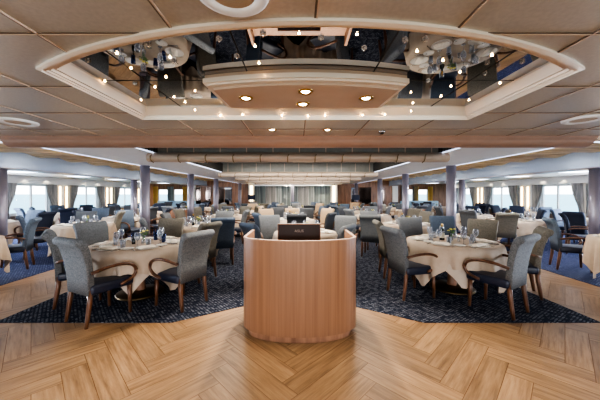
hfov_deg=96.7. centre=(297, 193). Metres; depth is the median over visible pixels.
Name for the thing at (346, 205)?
dining chair
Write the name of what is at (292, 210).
dining chair
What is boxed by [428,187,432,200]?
curtain
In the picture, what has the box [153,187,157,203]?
curtain
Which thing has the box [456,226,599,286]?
floor
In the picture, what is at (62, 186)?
trim
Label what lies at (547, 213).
dining chair
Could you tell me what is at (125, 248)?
plate
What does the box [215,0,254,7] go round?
grille
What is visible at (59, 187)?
wall light
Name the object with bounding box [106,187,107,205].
wall light
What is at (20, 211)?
dining chair
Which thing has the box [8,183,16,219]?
curtain
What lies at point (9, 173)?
ceiling
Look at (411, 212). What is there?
dining chair
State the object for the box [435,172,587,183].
ceiling
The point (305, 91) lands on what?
recessed light
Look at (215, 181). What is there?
pillar
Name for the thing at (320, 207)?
dining chair
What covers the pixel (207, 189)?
wall mirror
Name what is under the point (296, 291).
podium
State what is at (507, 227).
dining chair
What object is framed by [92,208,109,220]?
dining chair
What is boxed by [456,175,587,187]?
trim
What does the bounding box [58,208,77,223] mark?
dining chair
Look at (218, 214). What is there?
dining chair
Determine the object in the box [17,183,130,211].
wall
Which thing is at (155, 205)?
dining chair
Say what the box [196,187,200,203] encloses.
wall mirror
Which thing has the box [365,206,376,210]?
dining chair
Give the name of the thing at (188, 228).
tablecloth
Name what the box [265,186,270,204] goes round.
curtain
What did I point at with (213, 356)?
floor
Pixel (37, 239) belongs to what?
dining chair
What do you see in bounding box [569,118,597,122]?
grille
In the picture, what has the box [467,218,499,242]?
dining chair
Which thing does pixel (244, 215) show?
dining chair
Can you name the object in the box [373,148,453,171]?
ceiling
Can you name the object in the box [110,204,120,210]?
dining chair
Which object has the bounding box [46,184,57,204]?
curtain
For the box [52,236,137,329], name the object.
dining chair
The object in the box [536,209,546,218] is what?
dining chair
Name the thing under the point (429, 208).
dining chair
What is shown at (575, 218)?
dining chair
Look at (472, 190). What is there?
curtain
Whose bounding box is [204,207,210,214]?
tablecloth
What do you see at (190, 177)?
pillar
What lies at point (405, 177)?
pillar
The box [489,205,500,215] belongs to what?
dining chair
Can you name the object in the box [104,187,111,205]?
trim
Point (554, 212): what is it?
dining chair
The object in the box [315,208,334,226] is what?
dining chair
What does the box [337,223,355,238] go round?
dining chair
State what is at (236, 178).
valance board
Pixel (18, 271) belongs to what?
floor
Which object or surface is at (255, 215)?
dining chair
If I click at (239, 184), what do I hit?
pillar
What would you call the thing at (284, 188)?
curtain
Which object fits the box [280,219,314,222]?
tablecloth
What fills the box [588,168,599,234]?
pillar
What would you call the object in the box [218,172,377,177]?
valance board
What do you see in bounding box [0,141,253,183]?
ceiling
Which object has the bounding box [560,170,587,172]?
trough
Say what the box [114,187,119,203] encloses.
curtain
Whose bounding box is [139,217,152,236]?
dining chair
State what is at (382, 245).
dining chair
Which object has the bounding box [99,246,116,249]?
napkin
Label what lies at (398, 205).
dining chair
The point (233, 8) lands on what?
ceiling speaker
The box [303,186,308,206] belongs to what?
curtain
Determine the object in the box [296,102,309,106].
recessed light
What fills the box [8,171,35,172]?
diffuser
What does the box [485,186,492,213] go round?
curtain
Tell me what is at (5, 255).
tablecloth
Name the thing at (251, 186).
wall light
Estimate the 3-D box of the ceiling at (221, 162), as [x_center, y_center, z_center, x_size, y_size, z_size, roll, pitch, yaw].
[0.000,-1.020,11.050,5.000,0.020,15.500,0,0,0]
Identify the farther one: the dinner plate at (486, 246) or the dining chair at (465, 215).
the dining chair at (465, 215)
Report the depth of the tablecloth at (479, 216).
9.75 m
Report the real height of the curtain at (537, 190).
1.930 m
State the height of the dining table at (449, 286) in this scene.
0.748 m
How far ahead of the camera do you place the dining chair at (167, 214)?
6.97 m
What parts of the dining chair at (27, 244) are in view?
arm, arm, seat, leg, backrest, leg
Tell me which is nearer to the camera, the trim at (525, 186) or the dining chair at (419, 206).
the dining chair at (419, 206)
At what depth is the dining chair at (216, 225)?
4.83 m
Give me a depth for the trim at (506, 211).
13.93 m
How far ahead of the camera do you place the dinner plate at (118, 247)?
3.61 m
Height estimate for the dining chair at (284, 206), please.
1.030 m
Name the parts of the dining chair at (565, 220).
backrest, seat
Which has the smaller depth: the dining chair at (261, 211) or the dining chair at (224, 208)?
the dining chair at (261, 211)
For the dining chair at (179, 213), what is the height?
1.030 m
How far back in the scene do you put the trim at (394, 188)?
18.62 m
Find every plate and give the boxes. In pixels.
[94,242,115,244]
[96,246,119,250]
[120,247,133,249]
[468,244,490,247]
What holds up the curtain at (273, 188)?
hanging from the wall at (344, 190)
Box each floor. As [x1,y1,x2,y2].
[0,218,599,322]
[0,229,157,285]
[0,269,599,399]
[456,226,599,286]
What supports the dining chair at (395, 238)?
on the floor at (225, 291)
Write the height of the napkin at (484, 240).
0.032 m
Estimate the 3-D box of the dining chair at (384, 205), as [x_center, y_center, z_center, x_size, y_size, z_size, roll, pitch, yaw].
[4.404,1.011,13.151,0.639,1.030,0.672,0,0,-43]
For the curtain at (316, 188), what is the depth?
18.59 m
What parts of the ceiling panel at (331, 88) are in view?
panel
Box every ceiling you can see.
[0,0,599,135]
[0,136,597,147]
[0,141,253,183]
[0,152,206,185]
[8,172,160,183]
[142,148,222,171]
[167,148,431,151]
[221,162,374,162]
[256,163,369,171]
[342,141,599,183]
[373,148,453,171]
[389,152,599,185]
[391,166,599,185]
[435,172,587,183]
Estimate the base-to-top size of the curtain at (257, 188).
2.070 m
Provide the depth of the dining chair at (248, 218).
9.71 m
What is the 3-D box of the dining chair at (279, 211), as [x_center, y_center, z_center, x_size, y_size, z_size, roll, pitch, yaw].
[-0.706,1.011,9.623,0.639,1.030,0.672,0,0,-15]
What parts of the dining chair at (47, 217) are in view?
backrest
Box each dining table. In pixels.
[114,280,164,300]
[116,233,128,239]
[429,273,476,294]
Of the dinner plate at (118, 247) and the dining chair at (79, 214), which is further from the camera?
the dining chair at (79, 214)
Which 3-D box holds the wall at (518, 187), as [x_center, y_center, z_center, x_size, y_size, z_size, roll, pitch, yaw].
[11.100,0.230,7.450,0.200,2.600,22.900,0,0,0]
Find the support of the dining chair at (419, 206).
on the floor at (569, 266)
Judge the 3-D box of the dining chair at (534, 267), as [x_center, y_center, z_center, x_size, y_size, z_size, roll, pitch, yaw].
[3.427,1.011,4.123,0.672,1.030,0.639,0,0,30]
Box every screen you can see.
[248,195,254,201]
[352,195,359,201]
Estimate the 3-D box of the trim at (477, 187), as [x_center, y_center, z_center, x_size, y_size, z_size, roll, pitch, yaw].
[10.940,0.430,15.925,0.120,2.200,0.620,0,0,0]
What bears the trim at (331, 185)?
attached to the wall at (344, 190)
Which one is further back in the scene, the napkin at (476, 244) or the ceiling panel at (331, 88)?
the napkin at (476, 244)
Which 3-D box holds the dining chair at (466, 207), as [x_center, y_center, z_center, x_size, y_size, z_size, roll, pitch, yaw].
[7.135,1.011,10.897,0.639,1.030,0.672,0,0,27]
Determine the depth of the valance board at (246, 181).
13.33 m
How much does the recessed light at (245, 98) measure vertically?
0.009 m
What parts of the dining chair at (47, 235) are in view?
backrest, leg, seat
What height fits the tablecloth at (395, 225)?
0.656 m
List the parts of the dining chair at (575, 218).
backrest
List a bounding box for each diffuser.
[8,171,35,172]
[560,171,587,172]
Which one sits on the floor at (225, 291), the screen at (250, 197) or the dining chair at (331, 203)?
the dining chair at (331, 203)
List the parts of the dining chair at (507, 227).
backrest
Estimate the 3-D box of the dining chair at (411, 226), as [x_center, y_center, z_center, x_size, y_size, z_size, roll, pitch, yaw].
[2.396,1.011,5.434,0.639,1.030,0.672,0,0,-4]
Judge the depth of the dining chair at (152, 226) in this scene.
9.01 m
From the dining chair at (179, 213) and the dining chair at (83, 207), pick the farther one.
the dining chair at (83, 207)
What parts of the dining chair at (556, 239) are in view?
leg, backrest, leg, seat, arm, arm, leg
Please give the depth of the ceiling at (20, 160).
7.54 m
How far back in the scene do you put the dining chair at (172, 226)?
5.37 m
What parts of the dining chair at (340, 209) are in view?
backrest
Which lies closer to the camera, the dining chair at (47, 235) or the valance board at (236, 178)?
the dining chair at (47, 235)
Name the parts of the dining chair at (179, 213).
backrest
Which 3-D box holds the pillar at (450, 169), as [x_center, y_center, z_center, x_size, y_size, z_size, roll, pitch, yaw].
[3.840,0.410,6.700,0.250,2.240,0.250,0,0,0]
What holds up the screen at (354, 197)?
on the station
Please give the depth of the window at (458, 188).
17.65 m
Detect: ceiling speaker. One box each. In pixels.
[0,117,39,126]
[200,0,268,16]
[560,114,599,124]
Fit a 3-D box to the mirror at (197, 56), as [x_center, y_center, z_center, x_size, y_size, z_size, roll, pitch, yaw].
[0.065,-0.749,1.720,3.250,0.012,1.640,0,0,0]
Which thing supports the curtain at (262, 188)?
hanging from the wall at (344, 190)
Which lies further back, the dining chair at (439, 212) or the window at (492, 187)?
the window at (492, 187)
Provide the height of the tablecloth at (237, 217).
0.676 m
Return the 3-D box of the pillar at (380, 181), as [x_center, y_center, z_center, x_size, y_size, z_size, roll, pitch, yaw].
[3.840,0.410,12.500,0.250,2.240,0.250,0,0,0]
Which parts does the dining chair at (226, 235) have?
backrest, leg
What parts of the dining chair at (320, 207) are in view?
backrest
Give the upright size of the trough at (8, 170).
0.037 m
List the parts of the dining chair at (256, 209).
backrest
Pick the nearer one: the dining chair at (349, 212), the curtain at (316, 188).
the dining chair at (349, 212)
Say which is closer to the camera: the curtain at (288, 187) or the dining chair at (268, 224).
the dining chair at (268, 224)
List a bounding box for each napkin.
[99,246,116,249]
[138,244,155,248]
[433,241,449,244]
[472,243,485,246]
[480,239,493,242]
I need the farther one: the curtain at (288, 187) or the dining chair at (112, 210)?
the curtain at (288, 187)
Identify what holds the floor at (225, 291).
on the floor at (213, 356)
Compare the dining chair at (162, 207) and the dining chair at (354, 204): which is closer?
the dining chair at (162, 207)
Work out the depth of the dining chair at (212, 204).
13.06 m
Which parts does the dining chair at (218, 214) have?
backrest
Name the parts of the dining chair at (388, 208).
backrest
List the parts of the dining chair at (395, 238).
leg, backrest, leg, leg, seat, arm, leg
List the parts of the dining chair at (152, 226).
seat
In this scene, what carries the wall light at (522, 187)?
attached to the wall at (518, 187)
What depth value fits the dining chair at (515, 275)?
3.33 m
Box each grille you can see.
[3,120,31,124]
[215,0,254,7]
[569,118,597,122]
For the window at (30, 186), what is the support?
in the wall at (98, 200)
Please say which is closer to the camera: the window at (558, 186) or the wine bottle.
the wine bottle
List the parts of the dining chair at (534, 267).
arm, leg, seat, leg, backrest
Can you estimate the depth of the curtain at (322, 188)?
18.62 m
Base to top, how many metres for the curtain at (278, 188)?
2.070 m
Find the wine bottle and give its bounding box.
[440,223,444,239]
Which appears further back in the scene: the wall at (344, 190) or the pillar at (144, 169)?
the wall at (344, 190)
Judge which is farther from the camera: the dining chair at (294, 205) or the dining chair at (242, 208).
the dining chair at (294, 205)
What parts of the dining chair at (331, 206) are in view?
backrest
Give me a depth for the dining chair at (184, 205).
15.44 m
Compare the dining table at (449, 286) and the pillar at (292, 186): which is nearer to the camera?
the dining table at (449, 286)
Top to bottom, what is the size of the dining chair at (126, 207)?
1.030 m
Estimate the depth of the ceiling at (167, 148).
4.69 m
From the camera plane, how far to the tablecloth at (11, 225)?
7.10 m
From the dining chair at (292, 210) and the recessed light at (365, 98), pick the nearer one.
the recessed light at (365, 98)
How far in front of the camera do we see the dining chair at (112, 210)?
11.14 m
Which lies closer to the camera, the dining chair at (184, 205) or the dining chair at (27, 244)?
the dining chair at (27, 244)
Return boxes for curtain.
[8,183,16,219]
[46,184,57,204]
[69,185,78,207]
[97,186,103,207]
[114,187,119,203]
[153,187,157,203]
[167,187,171,200]
[169,187,173,200]
[182,187,186,200]
[255,186,259,205]
[260,186,264,203]
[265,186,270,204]
[271,186,275,202]
[276,186,281,203]
[282,186,286,204]
[287,186,290,206]
[294,186,297,201]
[298,186,302,205]
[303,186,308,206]
[309,186,313,204]
[314,186,319,202]
[320,186,324,205]
[325,186,329,206]
[414,187,418,200]
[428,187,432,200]
[469,187,475,205]
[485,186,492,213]
[508,186,516,205]
[532,185,542,211]
[571,183,585,214]
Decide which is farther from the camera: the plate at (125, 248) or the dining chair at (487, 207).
the dining chair at (487, 207)
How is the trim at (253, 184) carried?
attached to the wall at (344, 190)
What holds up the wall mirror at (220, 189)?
attached to the wall at (344, 190)
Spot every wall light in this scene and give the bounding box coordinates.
[58,186,60,204]
[65,186,67,207]
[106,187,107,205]
[110,188,111,202]
[250,185,252,200]
[332,185,335,201]
[477,188,478,202]
[481,188,482,202]
[521,186,523,205]
[527,186,529,210]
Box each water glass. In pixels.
[153,232,157,239]
[161,234,165,241]
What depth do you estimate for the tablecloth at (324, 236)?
5.04 m
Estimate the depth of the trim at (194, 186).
18.66 m
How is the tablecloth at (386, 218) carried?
on the dining table
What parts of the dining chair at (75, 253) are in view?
leg, backrest, leg, leg, seat, arm, leg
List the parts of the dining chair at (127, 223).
backrest, seat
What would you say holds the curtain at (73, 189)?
hanging from the wall at (98, 200)
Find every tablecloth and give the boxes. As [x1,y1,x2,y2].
[0,235,11,272]
[8,220,22,243]
[47,222,118,256]
[53,213,59,224]
[86,237,179,297]
[101,215,139,235]
[137,211,161,224]
[183,223,218,254]
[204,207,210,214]
[205,214,241,234]
[234,210,253,221]
[272,229,336,239]
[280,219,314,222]
[355,214,391,230]
[383,222,430,233]
[390,207,395,220]
[394,209,401,220]
[406,235,507,292]
[431,206,445,215]
[456,213,492,229]
[485,218,549,242]
[524,211,536,218]
[581,234,599,277]
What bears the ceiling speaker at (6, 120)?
attached to the ceiling at (20, 55)
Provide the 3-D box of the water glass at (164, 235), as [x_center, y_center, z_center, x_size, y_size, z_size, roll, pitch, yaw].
[-2.123,0.696,4.224,0.070,0.130,0.068,0,0,0]
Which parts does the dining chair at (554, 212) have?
backrest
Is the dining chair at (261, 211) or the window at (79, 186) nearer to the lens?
the dining chair at (261, 211)
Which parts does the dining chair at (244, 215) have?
seat, backrest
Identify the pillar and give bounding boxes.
[0,168,7,262]
[131,180,136,214]
[140,165,149,236]
[187,174,193,222]
[213,179,217,212]
[238,183,240,205]
[291,185,293,201]
[355,183,357,201]
[378,179,382,213]
[402,174,408,216]
[446,165,455,233]
[458,180,465,231]
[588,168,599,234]
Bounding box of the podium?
[243,230,355,342]
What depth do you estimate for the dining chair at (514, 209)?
11.16 m
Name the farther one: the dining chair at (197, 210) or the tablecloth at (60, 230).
the dining chair at (197, 210)
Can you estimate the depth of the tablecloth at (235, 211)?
11.92 m
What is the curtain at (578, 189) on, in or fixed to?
hanging from the wall at (518, 187)
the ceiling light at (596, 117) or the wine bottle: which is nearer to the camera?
the ceiling light at (596, 117)
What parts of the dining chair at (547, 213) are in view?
backrest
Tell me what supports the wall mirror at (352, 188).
attached to the wall at (344, 190)
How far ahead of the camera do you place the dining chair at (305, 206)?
11.97 m
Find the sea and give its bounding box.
[9,194,578,212]
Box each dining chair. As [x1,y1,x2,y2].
[0,217,41,268]
[13,208,25,220]
[14,211,56,250]
[15,215,51,259]
[25,210,45,223]
[41,229,101,309]
[50,205,64,212]
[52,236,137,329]
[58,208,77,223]
[73,221,108,245]
[75,211,96,221]
[79,205,92,210]
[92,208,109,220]
[103,206,115,215]
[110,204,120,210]
[114,211,125,239]
[116,210,139,237]
[124,205,130,209]
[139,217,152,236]
[148,229,214,312]
[150,207,158,231]
[150,208,171,236]
[154,204,165,212]
[158,218,184,237]
[160,212,171,217]
[161,206,172,212]
[172,209,199,222]
[180,202,186,208]
[194,207,206,222]
[197,221,221,283]
[200,204,206,220]
[203,204,212,220]
[210,217,236,266]
[215,211,234,228]
[218,204,226,210]
[222,206,233,213]
[234,210,249,243]
[239,206,251,221]
[239,222,260,238]
[246,207,264,223]
[248,204,257,209]
[249,205,264,221]
[251,212,260,228]
[258,209,273,214]
[258,215,279,239]
[270,207,283,217]
[277,205,287,211]
[285,208,298,217]
[286,214,306,222]
[292,203,300,207]
[300,208,314,219]
[303,205,314,218]
[313,206,326,222]
[314,203,323,214]
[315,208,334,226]
[321,212,336,229]
[330,202,337,205]
[330,205,338,228]
[335,215,357,238]
[337,206,357,232]
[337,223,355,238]
[339,204,348,208]
[343,209,359,237]
[351,202,358,209]
[359,215,380,257]
[360,211,376,249]
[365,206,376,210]
[372,219,412,279]
[380,206,392,214]
[380,225,437,300]
[383,204,394,217]
[395,203,401,208]
[397,217,422,238]
[407,208,421,216]
[417,205,427,210]
[419,211,433,222]
[423,204,432,211]
[429,216,462,234]
[433,206,445,215]
[458,209,476,233]
[463,233,540,320]
[465,206,478,212]
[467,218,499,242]
[475,204,486,213]
[484,204,489,213]
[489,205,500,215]
[493,207,506,216]
[495,213,519,248]
[498,226,553,299]
[509,206,526,217]
[524,207,552,217]
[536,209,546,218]
[542,217,592,272]
[549,209,574,242]
[558,212,587,253]
[562,211,587,244]
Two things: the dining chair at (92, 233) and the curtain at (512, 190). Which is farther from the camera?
the curtain at (512, 190)
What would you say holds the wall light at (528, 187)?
attached to the wall at (518, 187)
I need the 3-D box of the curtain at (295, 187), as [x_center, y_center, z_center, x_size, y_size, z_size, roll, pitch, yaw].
[-0.199,0.465,18.595,0.385,2.070,0.080,0,0,0]
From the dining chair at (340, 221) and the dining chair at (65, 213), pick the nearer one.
the dining chair at (340, 221)
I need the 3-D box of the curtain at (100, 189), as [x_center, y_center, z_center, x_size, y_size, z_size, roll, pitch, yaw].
[-10.845,0.535,14.664,0.075,1.930,0.572,0,0,0]
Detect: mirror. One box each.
[71,27,548,106]
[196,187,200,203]
[205,187,210,204]
[218,187,223,203]
[224,187,231,204]
[351,187,358,201]
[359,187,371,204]
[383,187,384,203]
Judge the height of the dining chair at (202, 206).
1.030 m
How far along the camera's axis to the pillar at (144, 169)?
6.61 m
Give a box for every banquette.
[158,201,195,208]
[400,201,437,207]
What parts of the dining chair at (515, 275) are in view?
leg, leg, arm, seat, leg, backrest, leg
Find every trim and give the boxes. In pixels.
[8,175,139,187]
[36,17,584,119]
[57,185,67,204]
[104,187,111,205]
[194,186,195,200]
[253,184,330,185]
[330,185,336,201]
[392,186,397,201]
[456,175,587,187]
[477,187,484,202]
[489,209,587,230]
[520,185,531,210]
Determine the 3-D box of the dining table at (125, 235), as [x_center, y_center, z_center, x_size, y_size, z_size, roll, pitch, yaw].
[-5.777,1.150,8.925,1.000,0.748,1.000,0,0,0]
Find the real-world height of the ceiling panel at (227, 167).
0.280 m
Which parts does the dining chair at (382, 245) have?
backrest, leg, leg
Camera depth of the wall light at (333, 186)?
18.57 m
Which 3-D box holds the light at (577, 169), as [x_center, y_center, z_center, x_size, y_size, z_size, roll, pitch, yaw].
[6.600,-0.571,11.000,0.460,0.022,15.600,0,0,0]
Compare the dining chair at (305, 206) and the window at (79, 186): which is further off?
the window at (79, 186)
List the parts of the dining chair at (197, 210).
backrest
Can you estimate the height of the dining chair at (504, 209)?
1.030 m
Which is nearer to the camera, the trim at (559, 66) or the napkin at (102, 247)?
the trim at (559, 66)
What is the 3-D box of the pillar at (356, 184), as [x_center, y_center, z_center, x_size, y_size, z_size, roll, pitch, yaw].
[3.840,0.410,17.600,0.250,2.240,0.250,0,0,0]
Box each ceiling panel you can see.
[158,148,438,151]
[203,69,408,107]
[223,163,372,171]
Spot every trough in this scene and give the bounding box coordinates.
[8,170,35,172]
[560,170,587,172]
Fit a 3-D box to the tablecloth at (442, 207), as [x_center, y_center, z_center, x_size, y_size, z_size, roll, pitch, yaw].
[8.386,1.110,16.205,1.357,0.696,1.358,0,0,-29]
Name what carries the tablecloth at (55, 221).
on the dining table
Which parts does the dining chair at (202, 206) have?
backrest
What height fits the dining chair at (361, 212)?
1.030 m
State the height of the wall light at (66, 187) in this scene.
1.400 m
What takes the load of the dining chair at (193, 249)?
on the floor at (225, 291)
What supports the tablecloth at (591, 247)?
on the dining table
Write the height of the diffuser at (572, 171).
0.010 m
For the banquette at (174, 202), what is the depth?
18.22 m
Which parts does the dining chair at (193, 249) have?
leg, arm, seat, leg, backrest, leg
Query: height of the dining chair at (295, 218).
1.030 m
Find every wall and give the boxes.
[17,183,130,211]
[150,181,445,215]
[456,183,587,215]
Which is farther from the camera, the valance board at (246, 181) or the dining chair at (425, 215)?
the valance board at (246, 181)
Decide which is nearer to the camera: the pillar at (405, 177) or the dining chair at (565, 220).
the dining chair at (565, 220)
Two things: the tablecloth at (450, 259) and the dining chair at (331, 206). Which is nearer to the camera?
the tablecloth at (450, 259)
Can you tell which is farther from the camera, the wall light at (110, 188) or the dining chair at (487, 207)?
the wall light at (110, 188)
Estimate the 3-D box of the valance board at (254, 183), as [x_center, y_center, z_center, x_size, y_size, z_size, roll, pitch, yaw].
[0.000,-0.629,15.798,5.160,0.192,0.185,0,0,0]
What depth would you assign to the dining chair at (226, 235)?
5.70 m
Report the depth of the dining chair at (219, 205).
13.47 m
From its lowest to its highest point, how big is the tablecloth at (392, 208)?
0.696 m
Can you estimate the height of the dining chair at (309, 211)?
1.030 m
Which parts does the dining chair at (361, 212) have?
backrest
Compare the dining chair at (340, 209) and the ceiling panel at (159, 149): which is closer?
the ceiling panel at (159, 149)
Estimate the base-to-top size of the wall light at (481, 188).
1.400 m
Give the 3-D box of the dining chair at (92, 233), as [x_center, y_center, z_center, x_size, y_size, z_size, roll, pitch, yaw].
[-3.448,1.011,4.625,0.672,1.030,0.639,0,0,28]
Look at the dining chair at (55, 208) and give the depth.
11.71 m
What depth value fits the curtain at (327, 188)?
18.61 m
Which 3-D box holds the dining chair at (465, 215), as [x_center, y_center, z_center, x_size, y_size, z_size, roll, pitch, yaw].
[5.527,1.011,8.487,0.672,1.030,0.639,0,0,-30]
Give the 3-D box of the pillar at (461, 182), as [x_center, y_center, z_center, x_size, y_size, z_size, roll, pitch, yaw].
[6.600,0.475,10.750,0.250,2.110,0.250,0,0,0]
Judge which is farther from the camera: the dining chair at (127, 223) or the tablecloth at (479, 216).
the tablecloth at (479, 216)
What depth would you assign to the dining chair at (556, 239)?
5.39 m
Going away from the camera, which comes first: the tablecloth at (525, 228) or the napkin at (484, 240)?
the napkin at (484, 240)
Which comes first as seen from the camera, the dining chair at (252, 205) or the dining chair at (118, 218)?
the dining chair at (118, 218)
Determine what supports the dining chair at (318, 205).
on the floor at (225, 291)
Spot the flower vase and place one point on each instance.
(143, 231)
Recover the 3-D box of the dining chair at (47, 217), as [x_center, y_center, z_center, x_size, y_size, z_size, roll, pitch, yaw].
[-7.248,1.011,7.417,0.672,1.030,0.639,0,0,0]
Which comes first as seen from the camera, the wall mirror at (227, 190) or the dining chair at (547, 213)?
the dining chair at (547, 213)
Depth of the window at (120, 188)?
17.05 m
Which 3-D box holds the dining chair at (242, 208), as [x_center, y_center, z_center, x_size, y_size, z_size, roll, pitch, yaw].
[-2.218,1.011,10.583,0.639,1.030,0.672,0,0,21]
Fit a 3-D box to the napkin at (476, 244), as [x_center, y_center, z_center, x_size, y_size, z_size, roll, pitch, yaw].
[2.621,0.738,3.865,0.210,0.032,0.085,0,0,-26]
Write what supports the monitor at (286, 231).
on the podium
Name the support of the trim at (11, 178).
attached to the wall at (98, 200)
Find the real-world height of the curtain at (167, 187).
2.000 m
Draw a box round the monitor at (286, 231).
[278,223,320,239]
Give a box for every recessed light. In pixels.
[239,95,252,101]
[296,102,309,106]
[298,88,312,94]
[359,95,372,101]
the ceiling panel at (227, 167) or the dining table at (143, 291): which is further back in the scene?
the ceiling panel at (227, 167)
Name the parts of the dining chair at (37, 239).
backrest, seat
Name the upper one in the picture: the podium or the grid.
the grid
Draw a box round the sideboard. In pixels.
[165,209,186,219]
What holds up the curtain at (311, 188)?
hanging from the wall at (344, 190)
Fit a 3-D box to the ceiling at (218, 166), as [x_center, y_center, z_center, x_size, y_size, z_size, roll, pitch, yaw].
[-2.482,-0.870,11.295,0.025,0.280,14.990,0,0,0]
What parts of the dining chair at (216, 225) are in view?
backrest, leg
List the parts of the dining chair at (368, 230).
leg, backrest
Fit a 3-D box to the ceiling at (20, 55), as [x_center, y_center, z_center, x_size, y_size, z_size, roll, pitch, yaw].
[0.000,-0.670,-0.430,22.000,0.001,7.140,0,0,0]
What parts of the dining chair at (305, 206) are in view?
backrest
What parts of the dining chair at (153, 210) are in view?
backrest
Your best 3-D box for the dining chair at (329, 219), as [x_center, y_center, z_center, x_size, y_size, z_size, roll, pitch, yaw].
[0.674,1.011,7.338,0.672,1.030,0.639,0,0,30]
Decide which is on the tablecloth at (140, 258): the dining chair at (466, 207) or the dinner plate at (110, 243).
the dinner plate at (110, 243)
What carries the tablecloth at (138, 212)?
on the dining table
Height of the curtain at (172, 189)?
2.000 m
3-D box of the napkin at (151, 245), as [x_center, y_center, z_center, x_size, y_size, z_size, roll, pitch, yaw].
[-2.115,0.738,3.744,0.085,0.032,0.210,0,0,39]
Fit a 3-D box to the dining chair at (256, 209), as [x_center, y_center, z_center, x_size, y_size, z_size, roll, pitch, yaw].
[-1.827,1.011,11.584,0.672,1.030,0.639,0,0,43]
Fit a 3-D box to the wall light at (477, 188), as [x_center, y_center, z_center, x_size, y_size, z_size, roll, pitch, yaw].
[10.860,0.330,16.095,0.054,1.400,0.150,0,0,0]
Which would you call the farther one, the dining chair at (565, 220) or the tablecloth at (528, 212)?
the tablecloth at (528, 212)
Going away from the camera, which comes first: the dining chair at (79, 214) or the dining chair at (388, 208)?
the dining chair at (79, 214)
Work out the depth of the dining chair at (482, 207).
12.66 m
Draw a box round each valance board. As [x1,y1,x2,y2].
[146,152,449,162]
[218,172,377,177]
[235,177,360,180]
[246,181,349,182]
[254,183,341,184]
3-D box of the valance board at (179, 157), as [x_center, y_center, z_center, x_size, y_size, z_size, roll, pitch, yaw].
[0.000,-0.629,4.598,5.160,0.192,0.185,0,0,0]
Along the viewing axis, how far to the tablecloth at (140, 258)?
3.54 m
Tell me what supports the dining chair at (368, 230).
on the floor at (225, 291)
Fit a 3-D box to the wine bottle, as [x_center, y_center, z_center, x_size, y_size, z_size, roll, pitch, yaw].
[2.380,0.625,4.410,0.075,0.273,0.075,0,0,0]
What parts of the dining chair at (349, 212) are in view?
backrest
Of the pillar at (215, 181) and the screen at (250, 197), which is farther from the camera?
the screen at (250, 197)
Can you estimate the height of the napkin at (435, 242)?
0.032 m
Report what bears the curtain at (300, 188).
hanging from the wall at (344, 190)
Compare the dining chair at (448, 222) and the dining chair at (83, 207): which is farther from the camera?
the dining chair at (83, 207)
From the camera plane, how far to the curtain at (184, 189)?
18.69 m
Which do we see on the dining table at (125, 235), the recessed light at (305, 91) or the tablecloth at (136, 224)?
the tablecloth at (136, 224)
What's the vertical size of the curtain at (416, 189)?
2.000 m
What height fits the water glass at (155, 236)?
0.130 m
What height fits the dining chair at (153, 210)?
1.030 m
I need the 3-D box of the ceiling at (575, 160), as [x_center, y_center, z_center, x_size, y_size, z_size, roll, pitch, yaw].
[6.600,-0.820,11.000,0.440,0.500,15.600,0,0,0]
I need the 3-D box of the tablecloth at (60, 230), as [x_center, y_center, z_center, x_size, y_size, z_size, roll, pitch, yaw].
[-5.409,1.100,6.749,1.390,0.676,1.387,0,0,-17]
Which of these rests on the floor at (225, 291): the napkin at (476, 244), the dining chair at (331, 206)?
the dining chair at (331, 206)
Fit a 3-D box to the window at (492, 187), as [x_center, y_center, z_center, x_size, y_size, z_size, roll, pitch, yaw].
[11.090,0.210,14.350,0.060,1.200,1.840,0,0,0]
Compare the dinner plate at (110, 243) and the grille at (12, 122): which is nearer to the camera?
the grille at (12, 122)
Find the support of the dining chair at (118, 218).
on the floor at (18, 271)
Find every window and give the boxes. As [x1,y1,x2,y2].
[9,184,47,214]
[78,186,96,209]
[120,188,130,206]
[458,188,468,205]
[491,187,508,208]
[542,184,570,208]
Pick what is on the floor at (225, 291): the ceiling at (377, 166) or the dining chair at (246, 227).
the dining chair at (246, 227)
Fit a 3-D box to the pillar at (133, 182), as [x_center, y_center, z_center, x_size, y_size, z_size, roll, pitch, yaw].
[-6.600,0.475,10.750,0.250,2.110,0.250,0,0,0]
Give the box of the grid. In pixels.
[0,0,599,135]
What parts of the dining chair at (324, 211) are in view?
backrest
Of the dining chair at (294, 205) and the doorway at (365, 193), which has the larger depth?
the doorway at (365, 193)
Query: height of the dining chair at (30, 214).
1.030 m
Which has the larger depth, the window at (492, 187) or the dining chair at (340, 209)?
the window at (492, 187)
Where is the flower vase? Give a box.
[140,230,148,242]
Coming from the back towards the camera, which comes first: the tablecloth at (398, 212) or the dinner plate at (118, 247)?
the tablecloth at (398, 212)

